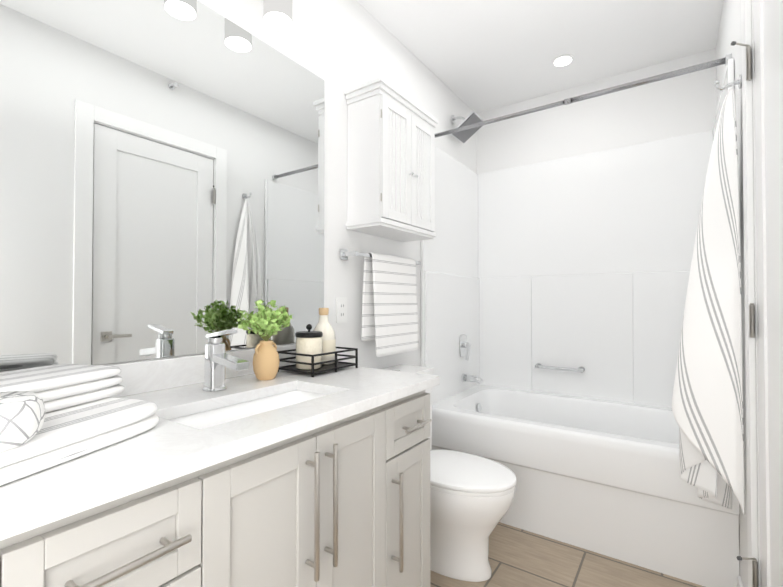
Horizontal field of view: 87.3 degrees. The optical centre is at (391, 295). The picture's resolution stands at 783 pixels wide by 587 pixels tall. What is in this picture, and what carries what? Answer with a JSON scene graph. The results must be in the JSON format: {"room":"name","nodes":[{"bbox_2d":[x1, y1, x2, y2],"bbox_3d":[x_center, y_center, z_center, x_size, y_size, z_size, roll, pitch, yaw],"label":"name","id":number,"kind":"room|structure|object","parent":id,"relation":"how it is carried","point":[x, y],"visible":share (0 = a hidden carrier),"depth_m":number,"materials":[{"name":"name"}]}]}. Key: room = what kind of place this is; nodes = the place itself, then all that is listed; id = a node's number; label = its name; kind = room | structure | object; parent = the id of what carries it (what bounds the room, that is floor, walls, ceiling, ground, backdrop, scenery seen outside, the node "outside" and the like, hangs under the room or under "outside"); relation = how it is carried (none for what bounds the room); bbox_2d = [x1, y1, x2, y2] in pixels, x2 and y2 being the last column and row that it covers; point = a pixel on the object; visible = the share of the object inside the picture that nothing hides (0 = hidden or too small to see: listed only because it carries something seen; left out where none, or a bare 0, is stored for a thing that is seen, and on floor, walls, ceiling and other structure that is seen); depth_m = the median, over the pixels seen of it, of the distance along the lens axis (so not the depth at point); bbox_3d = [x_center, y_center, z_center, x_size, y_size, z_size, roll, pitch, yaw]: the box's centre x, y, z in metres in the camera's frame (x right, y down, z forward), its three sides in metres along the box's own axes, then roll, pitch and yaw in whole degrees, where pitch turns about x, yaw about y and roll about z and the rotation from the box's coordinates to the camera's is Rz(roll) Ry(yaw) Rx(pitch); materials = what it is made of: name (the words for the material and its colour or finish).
{"room":"bathroom","nodes":[
{"label":"bathroom","id":0,"kind":"room"},
{"bbox_2d":[100,0,476,368],"bbox_3d":[-0.350,-0.112,1.790,0.100,2.630,3.610,-1,-1,35],"label":"wall","id":1,"kind":"structure","parent":0,"point":[339,47],"depth_m":1.91,"materials":[{"name":"white paint"}]},
{"bbox_2d":[0,0,324,371],"bbox_3d":[-0.783,-0.383,1.072,0.005,1.129,1.723,-1,-1,35],"label":"mirror","id":2,"kind":"object","parent":1,"relation":"attached to","point":[161,178],"visible":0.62,"depth_m":1.18,"materials":[{"name":"clear glass"}]},
{"bbox_2d":[263,0,292,30],"bbox_3d":[-0.551,-1.069,1.274,0.168,0.220,0.610,-1,-1,35],"label":"sconce","id":3,"kind":"object","parent":1,"relation":"attached to","point":[277,14],"visible":1,"depth_m":1.41,"materials":[{"name":"silver metal"}]},
{"bbox_2d":[336,297,346,322],"bbox_3d":[-0.226,0.066,1.871,0.008,0.116,0.072,-1,-1,35],"label":"electrical outlet","id":4,"kind":"object","parent":1,"relation":"attached to","point":[341,309],"visible":1,"depth_m":1.86,"materials":[{"name":"white plastic"}]},
{"bbox_2d":[340,249,420,264],"bbox_3d":[-0.031,-0.185,2.093,0.081,0.048,0.608,-1,-1,35],"label":"towel rail","id":5,"kind":"object","parent":1,"relation":"attached to","point":[345,254],"visible":0.67,"depth_m":1.87,"materials":[{"name":"silver metal"}]},
{"bbox_2d":[361,252,418,356],"bbox_3d":[0.004,0.046,2.087,0.044,0.497,0.452,-1,-1,35],"label":"hand towel","id":6,"kind":"object","parent":5,"relation":"hanging from","point":[389,314],"visible":1,"depth_m":2.04,"materials":[{"name":"white fabric"}]},
{"bbox_2d":[344,76,438,241],"bbox_3d":[0.024,-0.627,2.050,0.227,0.646,0.528,-1,-1,35],"label":"upper cabinet","id":7,"kind":"object","parent":1,"relation":"attached to","point":[391,167],"visible":1,"depth_m":1.90,"materials":[{"name":"white paint"}]},
{"bbox_2d":[451,111,483,143],"bbox_3d":[0.506,-1.159,2.779,0.201,0.175,0.200,-1,-1,35],"label":"shower head","id":8,"kind":"object","parent":1,"relation":"attached to","point":[464,136],"visible":0.85,"depth_m":2.77},
{"bbox_2d":[435,54,731,137],"bbox_3d":[0.828,-0.987,2.138,1.458,0.042,0.042,-1,-1,35],"label":"shower rail","id":9,"kind":"object","parent":1,"relation":"attached to","point":[687,70],"visible":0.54,"depth_m":1.98,"materials":[{"name":"silver metal"}]},
{"bbox_2d":[356,0,723,113],"bbox_3d":[0.292,-1.483,1.367,1.660,0.100,3.610,-1,-1,35],"label":"ceiling","id":10,"kind":"structure","parent":0,"point":[478,56],"depth_m":2.27,"materials":[{"name":"white paint"}]},
{"bbox_2d":[552,54,573,66],"bbox_3d":[1.034,-1.414,2.476,0.124,0.007,0.124,-1,-1,35],"label":"recessed light","id":11,"kind":"object","parent":10,"relation":"in","point":[563,60],"visible":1,"depth_m":2.47,"materials":[{"name":"white paint"}]},
{"bbox_2d":[430,522,704,586],"bbox_3d":[0.292,1.247,1.329,1.660,0.100,3.610,-1,-1,35],"label":"floor","id":12,"kind":"structure","parent":0,"point":[518,557],"depth_m":1.81,"materials":[{"name":"tile"}]},
{"bbox_2d":[0,390,431,586],"bbox_3d":[-0.554,0.745,0.866,0.596,0.890,1.673,-1,-1,35],"label":"bathroom vanity","id":13,"kind":"object","parent":12,"relation":"on","point":[344,502],"visible":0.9,"depth_m":0.87,"materials":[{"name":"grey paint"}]},
{"bbox_2d":[0,344,439,540],"bbox_3d":[-0.554,0.241,0.885,0.583,0.118,1.693,-1,-1,35],"label":"countertop","id":14,"kind":"structure","parent":13,"relation":"on","point":[165,449],"depth_m":0.85,"materials":[{"name":"stone"}]},
{"bbox_2d":[0,364,158,485],"bbox_3d":[-0.690,0.212,0.708,0.454,0.111,0.483,-1,-1,35],"label":"folded towels","id":15,"kind":"object","parent":14,"relation":"on","point":[52,415],"visible":1,"depth_m":0.72,"materials":[{"name":"white fabric"}]},
{"bbox_2d":[203,329,249,391],"bbox_3d":[-0.470,0.184,1.166,0.161,0.178,0.055,-1,-1,35],"label":"faucet","id":16,"kind":"object","parent":14,"relation":"on","point":[218,359],"visible":1,"depth_m":1.17,"materials":[{"name":"silver metal"}]},
{"bbox_2d":[170,390,325,429],"bbox_3d":[-0.346,0.374,1.078,0.273,0.142,0.510,-1,-1,35],"label":"vanity sink","id":17,"kind":"object","parent":14,"relation":"in","point":[209,418],"visible":0.06,"depth_m":1.17,"materials":[{"name":"white ceramic"}]},
{"bbox_2d":[237,300,293,379],"bbox_3d":[-0.412,0.144,1.361,0.153,0.264,0.208,-1,-1,35],"label":"plant","id":18,"kind":"object","parent":14,"relation":"on","point":[269,323],"visible":1,"depth_m":1.33,"materials":[{"name":"green plant"}]},
{"bbox_2d":[277,347,357,376],"bbox_3d":[-0.275,0.241,1.539,0.185,0.075,0.240,-1,-1,35],"label":"tray","id":19,"kind":"object","parent":14,"relation":"on","point":[337,364],"visible":0.69,"depth_m":1.49,"materials":[{"name":"black metal"}]},
{"bbox_2d":[295,324,322,369],"bbox_3d":[-0.302,0.185,1.504,0.098,0.160,0.098,-1,-1,35],"label":"jar","id":20,"kind":"object","parent":19,"relation":"on","point":[308,342],"visible":0.98,"depth_m":1.46,"materials":[{"name":"beige"}]},
{"bbox_2d":[313,308,335,364],"bbox_3d":[-0.265,0.158,1.606,0.093,0.218,0.092,-1,-1,35],"label":"bottle","id":21,"kind":"object","parent":19,"relation":"on","point":[324,327],"visible":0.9,"depth_m":1.58,"materials":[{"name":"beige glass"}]},
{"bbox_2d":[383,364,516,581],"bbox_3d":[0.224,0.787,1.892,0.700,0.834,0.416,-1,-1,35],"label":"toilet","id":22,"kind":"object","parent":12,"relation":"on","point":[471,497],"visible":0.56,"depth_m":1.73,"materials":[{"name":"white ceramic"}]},
{"bbox_2d":[421,58,739,586],"bbox_3d":[1.015,0.134,2.393,1.456,2.155,0.858,-1,-1,35],"label":"tub","id":23,"kind":"object","parent":12,"relation":"on","point":[583,260],"visible":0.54,"depth_m":2.56,"materials":[{"name":"white plastic"}]},
{"bbox_2d":[459,334,470,360],"bbox_3d":[0.520,0.360,2.849,0.054,0.175,0.114,-1,-1,35],"label":"tub valve","id":24,"kind":"object","parent":23,"relation":"attached to","point":[464,347],"visible":1,"depth_m":2.83,"materials":[{"name":"silver metal"}]},
{"bbox_2d":[461,373,482,383],"bbox_3d":[0.560,0.574,2.825,0.144,0.061,0.060,-1,-1,35],"label":"tub spout","id":25,"kind":"object","parent":23,"relation":"attached to","point":[471,378],"visible":0.98,"depth_m":2.81,"materials":[{"name":"silver metal"}]},
{"bbox_2d":[477,403,480,411],"bbox_3d":[0.596,0.761,2.790,0.015,0.060,0.060,-1,-1,35],"label":"bathtub overflow drain","id":26,"kind":"object","parent":23,"relation":"attached to","point":[479,407],"visible":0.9,"depth_m":2.78,"materials":[{"name":"silver metal"}]},
{"bbox_2d":[535,363,584,372],"bbox_3d":[1.129,0.491,2.770,0.315,0.040,0.051,-1,-1,35],"label":"grab bar","id":27,"kind":"object","parent":23,"relation":"attached to","point":[579,369],"visible":0.98,"depth_m":2.74,"materials":[{"name":"silver metal"}]},
{"bbox_2d":[476,48,715,173],"bbox_3d":[1.288,-0.098,2.792,1.460,2.630,0.100,-1,-1,35],"label":"wall","id":28,"kind":"structure","parent":0,"point":[679,106],"depth_m":2.67,"materials":[{"name":"white paint"}]},
{"bbox_2d":[716,0,758,586],"bbox_3d":[0.934,-0.124,0.905,0.100,2.630,3.610,-1,-1,35],"label":"wall","id":29,"kind":"structure","parent":0,"point":[729,31],"depth_m":1.55,"materials":[{"name":"white paint"}]},
{"bbox_2d":[714,74,741,90],"bbox_3d":[1.237,-0.777,1.513,0.078,0.049,0.048,-1,-1,35],"label":"hook","id":30,"kind":"object","parent":29,"relation":"attached to","point":[738,82],"visible":1,"depth_m":1.50,"materials":[{"name":"silver metal"}]},
{"bbox_2d":[672,88,744,514],"bbox_3d":[1.172,0.041,1.546,0.198,1.592,0.311,-1,-1,35],"label":"bath towel","id":31,"kind":"object","parent":30,"relation":"hanging from","point":[707,405],"visible":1,"depth_m":1.45,"materials":[{"name":"white fabric"}]},
{"bbox_2d":[737,575,742,586],"bbox_3d":[1.270,1.149,1.474,0.012,0.100,0.337,-1,-1,35],"label":"baseboard","id":32,"kind":"structure","parent":29,"relation":"attached to","point":[739,582],"depth_m":1.56,"materials":[{"name":"white paint"}]},
{"bbox_2d":[741,0,760,586],"bbox_3d":[0.951,0.050,0.942,0.115,2.283,0.921,-1,-1,35],"label":"door frame","id":33,"kind":"structure","parent":29,"relation":"attached to","point":[751,358],"depth_m":1.28,"materials":[{"name":"white paint"}]},
{"bbox_2d":[731,0,782,586],"bbox_3d":[0.914,0.091,0.973,0.096,2.176,0.740,-1,-1,35],"label":"door","id":34,"kind":"structure","parent":29,"relation":"in","point":[768,54],"depth_m":1.14,"materials":[{"name":"white paint"}]}
]}

